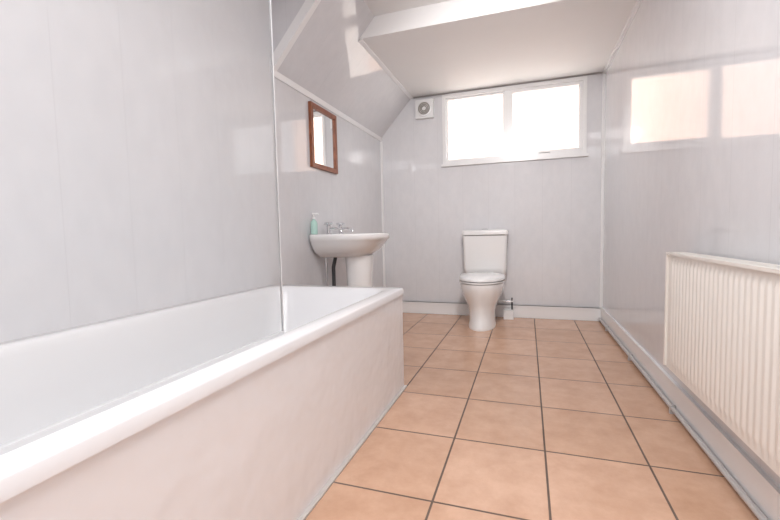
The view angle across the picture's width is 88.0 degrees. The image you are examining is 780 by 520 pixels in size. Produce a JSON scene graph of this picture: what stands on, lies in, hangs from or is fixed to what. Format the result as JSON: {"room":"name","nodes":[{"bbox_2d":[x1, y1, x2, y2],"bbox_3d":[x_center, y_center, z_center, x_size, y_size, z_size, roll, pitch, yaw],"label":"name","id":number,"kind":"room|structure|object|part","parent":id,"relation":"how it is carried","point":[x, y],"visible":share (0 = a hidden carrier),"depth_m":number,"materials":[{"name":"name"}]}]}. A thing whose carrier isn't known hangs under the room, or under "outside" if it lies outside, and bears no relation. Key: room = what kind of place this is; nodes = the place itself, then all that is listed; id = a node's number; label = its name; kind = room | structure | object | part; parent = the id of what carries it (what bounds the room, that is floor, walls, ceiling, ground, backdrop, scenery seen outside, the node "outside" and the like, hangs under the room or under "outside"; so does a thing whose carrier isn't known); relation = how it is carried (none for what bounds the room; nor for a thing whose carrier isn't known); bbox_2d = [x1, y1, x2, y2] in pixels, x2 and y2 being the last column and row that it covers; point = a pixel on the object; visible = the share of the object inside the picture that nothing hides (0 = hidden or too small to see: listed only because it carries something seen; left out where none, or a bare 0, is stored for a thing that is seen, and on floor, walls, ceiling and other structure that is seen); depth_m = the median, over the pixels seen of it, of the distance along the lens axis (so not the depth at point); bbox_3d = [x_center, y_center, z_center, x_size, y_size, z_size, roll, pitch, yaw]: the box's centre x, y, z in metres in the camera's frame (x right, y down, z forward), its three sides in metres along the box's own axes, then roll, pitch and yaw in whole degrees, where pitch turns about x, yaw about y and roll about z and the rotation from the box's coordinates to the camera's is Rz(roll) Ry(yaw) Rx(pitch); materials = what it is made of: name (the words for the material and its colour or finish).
{"room":"bathroom","nodes":[
{"label":"bathroom","id":0,"kind":"room"},
{"bbox_2d":[0,0,382,342],"bbox_3d":[-1.012,-0.432,1.778,0.100,2.370,5.470,0,4,19],"label":"wall","id":1,"kind":"structure","parent":0,"point":[137,154],"depth_m":1.68,"materials":[{"name":"plastic"}]},
{"bbox_2d":[270,0,320,72],"bbox_3d":[-0.522,-1.418,2.390,0.508,0.572,0.042,0,4,19],"label":"trim","id":2,"kind":"structure","parent":1,"relation":"attached to","point":[308,8],"depth_m":2.40,"materials":[{"name":"white plastic"}]},
{"bbox_2d":[308,101,337,173],"bbox_3d":[-0.503,-0.916,3.084,0.022,0.460,0.410,0,4,19],"label":"wall mirror","id":3,"kind":"object","parent":1,"relation":"attached to","point":[322,123],"visible":1,"depth_m":3.06,"materials":[{"name":"brown wood"}]},
{"bbox_2d":[313,108,334,168],"bbox_3d":[-0.507,-0.916,3.085,0.006,0.400,0.350,0,4,19],"label":"mirror glass","id":4,"kind":"object","parent":3,"relation":"attached to","point":[323,121],"depth_m":3.08,"materials":[{"name":"mirror"}]},
{"bbox_2d":[274,70,381,140],"bbox_3d":[-0.404,-1.215,3.382,0.018,0.037,1.940,0,4,19],"label":"trim","id":5,"kind":"structure","parent":1,"relation":"attached to","point":[279,76],"depth_m":3.03,"materials":[{"name":"white plastic"}]},
{"bbox_2d":[271,0,409,137],"bbox_3d":[-0.198,-1.478,3.293,0.466,0.520,1.940,0,4,19],"label":"ceiling","id":6,"kind":"structure","parent":0,"point":[327,59],"depth_m":2.83,"materials":[{"name":"plastic"}]},
{"bbox_2d":[358,39,412,99],"bbox_3d":[0.004,-1.615,3.521,0.030,0.015,1.360,0,4,19],"label":"trim","id":7,"kind":"structure","parent":6,"relation":"attached to","point":[360,41],"depth_m":3.35,"materials":[{"name":"white plastic"}]},
{"bbox_2d":[363,0,449,15],"bbox_3d":[0.019,-1.663,1.337,2.335,0.100,5.670,0,4,19],"label":"ceiling","id":8,"kind":"structure","parent":0,"point":[377,7],"depth_m":2.70,"materials":[{"name":"white paint"}]},
{"bbox_2d":[381,73,601,307],"bbox_3d":[0.940,-0.626,4.049,2.335,2.370,0.100,0,4,19],"label":"wall","id":9,"kind":"structure","parent":0,"point":[550,209],"depth_m":3.97,"materials":[{"name":"plastic"}]},
{"bbox_2d":[380,142,385,286],"bbox_3d":[-0.075,-0.407,4.347,0.020,1.700,0.020,0,4,19],"label":"trim","id":10,"kind":"structure","parent":9,"relation":"attached to","point":[381,149],"depth_m":4.33,"materials":[{"name":"white plastic"}]},
{"bbox_2d":[415,98,433,119],"bbox_3d":[0.350,-1.531,4.097,0.185,0.185,0.063,0,4,19],"label":"fan","id":11,"kind":"object","parent":9,"relation":"attached to","point":[424,109],"visible":1,"depth_m":4.07,"materials":[{"name":"white plastic"}]},
{"bbox_2d":[416,100,431,116],"bbox_3d":[0.342,-1.529,4.075,0.156,0.156,0.018,0,4,19],"label":"grille","id":12,"kind":"object","parent":11,"relation":"attached to","point":[423,107],"depth_m":4.07,"materials":[{"name":"grey plastic"}]},
{"bbox_2d":[402,301,600,320],"bbox_3d":[0.936,0.502,4.062,2.120,0.118,0.036,0,4,19],"label":"baseboard","id":13,"kind":"structure","parent":9,"relation":"attached to","point":[520,311],"depth_m":3.93,"materials":[{"name":"white"}]},
{"bbox_2d":[413,72,601,97],"bbox_3d":[1.062,-1.663,3.863,1.735,0.012,0.012,0,4,19],"label":"trim","id":14,"kind":"structure","parent":9,"relation":"attached to","point":[598,72],"depth_m":3.83,"materials":[{"name":"grey plastic"}]},
{"bbox_2d":[442,76,586,163],"bbox_3d":[1.167,-1.312,3.899,1.320,0.690,0.082,0,4,19],"label":"window","id":15,"kind":"structure","parent":9,"relation":"in","point":[583,78],"depth_m":3.82,"materials":[{"name":"white plastic"}]},
{"bbox_2d":[446,92,504,160],"bbox_3d":[0.847,-1.313,4.019,0.569,0.622,0.040,0,4,19],"label":"sash","id":16,"kind":"object","parent":15,"relation":"attached to","point":[497,93],"visible":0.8,"depth_m":4.00,"materials":[{"name":"white plastic"}]},
{"bbox_3d":[1.135,-1.313,3.914,0.044,0.622,0.075,0,4,19],"label":"mullion","id":17,"kind":"part","parent":15,"relation":"part of","materials":[{"name":"white plastic"}]},
{"bbox_3d":[1.458,-1.312,3.801,0.639,0.622,0.060,0,4,19],"label":"opening sash","id":18,"kind":"part","parent":15,"relation":"part of","materials":[{"name":"glass"}]},
{"bbox_2d":[441,153,588,166],"bbox_3d":[1.161,-0.954,3.881,1.350,0.022,0.030,0,4,19],"label":"sill","id":19,"kind":"structure","parent":9,"relation":"attached to","point":[586,154],"depth_m":3.85,"materials":[{"name":"white plastic"}]},
{"bbox_2d":[600,72,605,307],"bbox_3d":[1.921,-0.614,3.652,0.022,2.115,0.022,0,4,19],"label":"trim","id":20,"kind":"structure","parent":9,"relation":"attached to","point":[603,75],"depth_m":3.64,"materials":[{"name":"white plastic"}]},
{"bbox_2d":[360,0,636,96],"bbox_3d":[0.845,-1.689,3.230,1.790,0.135,1.360,0,4,19],"label":"ceiling","id":21,"kind":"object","parent":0,"point":[452,45],"depth_m":2.95,"materials":[{"name":"white paint"}]},
{"bbox_2d":[448,87,578,159],"bbox_3d":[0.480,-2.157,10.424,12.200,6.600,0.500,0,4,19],"label":"window panes","id":22,"kind":"structure","parent":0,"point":[542,120],"depth_m":9.35,"materials":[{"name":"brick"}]},
{"bbox_2d":[305,312,758,519],"bbox_3d":[0.074,0.801,1.500,2.335,0.100,5.670,0,4,19],"label":"floor","id":23,"kind":"structure","parent":0,"point":[519,418],"depth_m":1.63,"materials":[{"name":"tile"}]},
{"bbox_2d":[0,285,406,519],"bbox_3d":[-0.645,0.498,1.378,0.848,0.553,2.080,0,4,19],"label":"bathtub","id":24,"kind":"object","parent":23,"relation":"on","point":[264,431],"visible":0.98,"depth_m":1.17,"materials":[{"name":"plastic"}]},
{"bbox_2d":[0,0,284,455],"bbox_3d":[-0.496,-0.454,0.716,0.012,1.427,0.978,0,4,19],"label":"screen","id":25,"kind":"object","parent":24,"relation":"on","point":[26,439],"visible":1,"depth_m":0.83,"materials":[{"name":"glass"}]},
{"bbox_2d":[309,222,389,286],"bbox_3d":[-0.253,0.181,3.085,0.490,0.941,0.608,0,4,19],"label":"basin","id":26,"kind":"object","parent":23,"relation":"on","point":[357,250],"visible":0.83,"depth_m":2.92,"materials":[{"name":"white ceramic"}]},
{"bbox_2d":[311,213,318,234],"bbox_3d":[-0.534,-0.259,2.878,0.064,0.154,0.048,0,4,19],"label":"soap dispenser","id":27,"kind":"object","parent":26,"relation":"on","point":[314,228],"visible":0.98,"depth_m":2.86,"materials":[{"name":"teal plastic"}]},
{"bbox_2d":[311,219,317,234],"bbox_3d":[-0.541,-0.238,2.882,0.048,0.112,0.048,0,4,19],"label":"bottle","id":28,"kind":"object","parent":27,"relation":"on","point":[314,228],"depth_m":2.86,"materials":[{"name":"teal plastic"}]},
{"bbox_2d":[324,222,341,233],"bbox_3d":[-0.420,-0.236,3.005,0.146,0.091,0.064,0,4,19],"label":"tap","id":29,"kind":"object","parent":26,"relation":"on","point":[328,224],"depth_m":3.00,"materials":[{"name":"silver metal"}]},
{"bbox_2d":[336,223,352,233],"bbox_3d":[-0.355,-0.250,3.194,0.146,0.091,0.064,0,4,19],"label":"tap","id":30,"kind":"object","parent":26,"relation":"on","point":[340,224],"depth_m":3.19,"materials":[{"name":"silver metal"}]},
{"bbox_2d":[459,229,513,330],"bbox_3d":[0.866,0.151,3.677,0.476,0.872,0.692,0,4,19],"label":"toilet","id":31,"kind":"object","parent":23,"relation":"on","point":[482,282],"visible":1,"depth_m":3.76,"materials":[{"name":"white ceramic"}]},
{"bbox_3d":[0.814,0.184,3.594,0.400,0.018,0.494,0,4,19],"label":"seat","id":32,"kind":"part","parent":31,"relation":"part of","materials":[{"name":"white plastic"}]},
{"bbox_3d":[0.814,0.150,3.593,0.404,0.043,0.501,0,4,19],"label":"lid","id":33,"kind":"part","parent":31,"relation":"part of","materials":[{"name":"white plastic"}]},
{"bbox_3d":[0.918,-0.266,3.898,0.432,0.050,0.183,0,4,19],"label":"cistern lid","id":34,"kind":"part","parent":31,"relation":"part of","materials":[{"name":"white ceramic"}]},
{"bbox_2d":[598,317,767,519],"bbox_3d":[1.269,0.687,1.780,0.028,0.038,4.080,0,4,19],"label":"pipe","id":35,"kind":"object","parent":23,"relation":"on","point":[672,408],"visible":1,"depth_m":1.54,"materials":[{"name":"grey metal"}]},
{"bbox_2d":[603,0,779,487],"bbox_3d":[1.105,-0.431,1.059,0.100,2.370,5.470,0,4,19],"label":"wall","id":36,"kind":"structure","parent":0,"point":[692,162],"depth_m":1.75,"materials":[{"name":"plastic"}]},
{"bbox_2d":[603,0,641,73],"bbox_3d":[1.684,-1.612,2.950,0.020,0.020,1.360,0,4,19],"label":"trim","id":37,"kind":"structure","parent":36,"relation":"attached to","point":[638,2],"depth_m":2.85,"materials":[{"name":"white plastic"}]},
{"bbox_2d":[601,307,779,519],"bbox_3d":[1.075,0.687,1.152,0.015,0.130,5.470,0,4,19],"label":"baseboard","id":38,"kind":"structure","parent":36,"relation":"attached to","point":[753,480],"depth_m":1.47,"materials":[{"name":"white"}]},
{"bbox_2d":[663,252,779,476],"bbox_3d":[1.022,0.369,1.120,0.095,0.718,1.300,0,4,19],"label":"radiator","id":39,"kind":"object","parent":36,"relation":"attached to","point":[722,314],"visible":1,"depth_m":1.19,"materials":[{"name":"white metal"}]},
{"bbox_2d":[666,252,779,273],"bbox_3d":[1.002,0.016,1.101,0.069,0.010,1.280,0,4,19],"label":"grille","id":40,"kind":"object","parent":39,"relation":"attached to","point":[745,266],"depth_m":1.23,"materials":[{"name":"white metal"}]}
]}

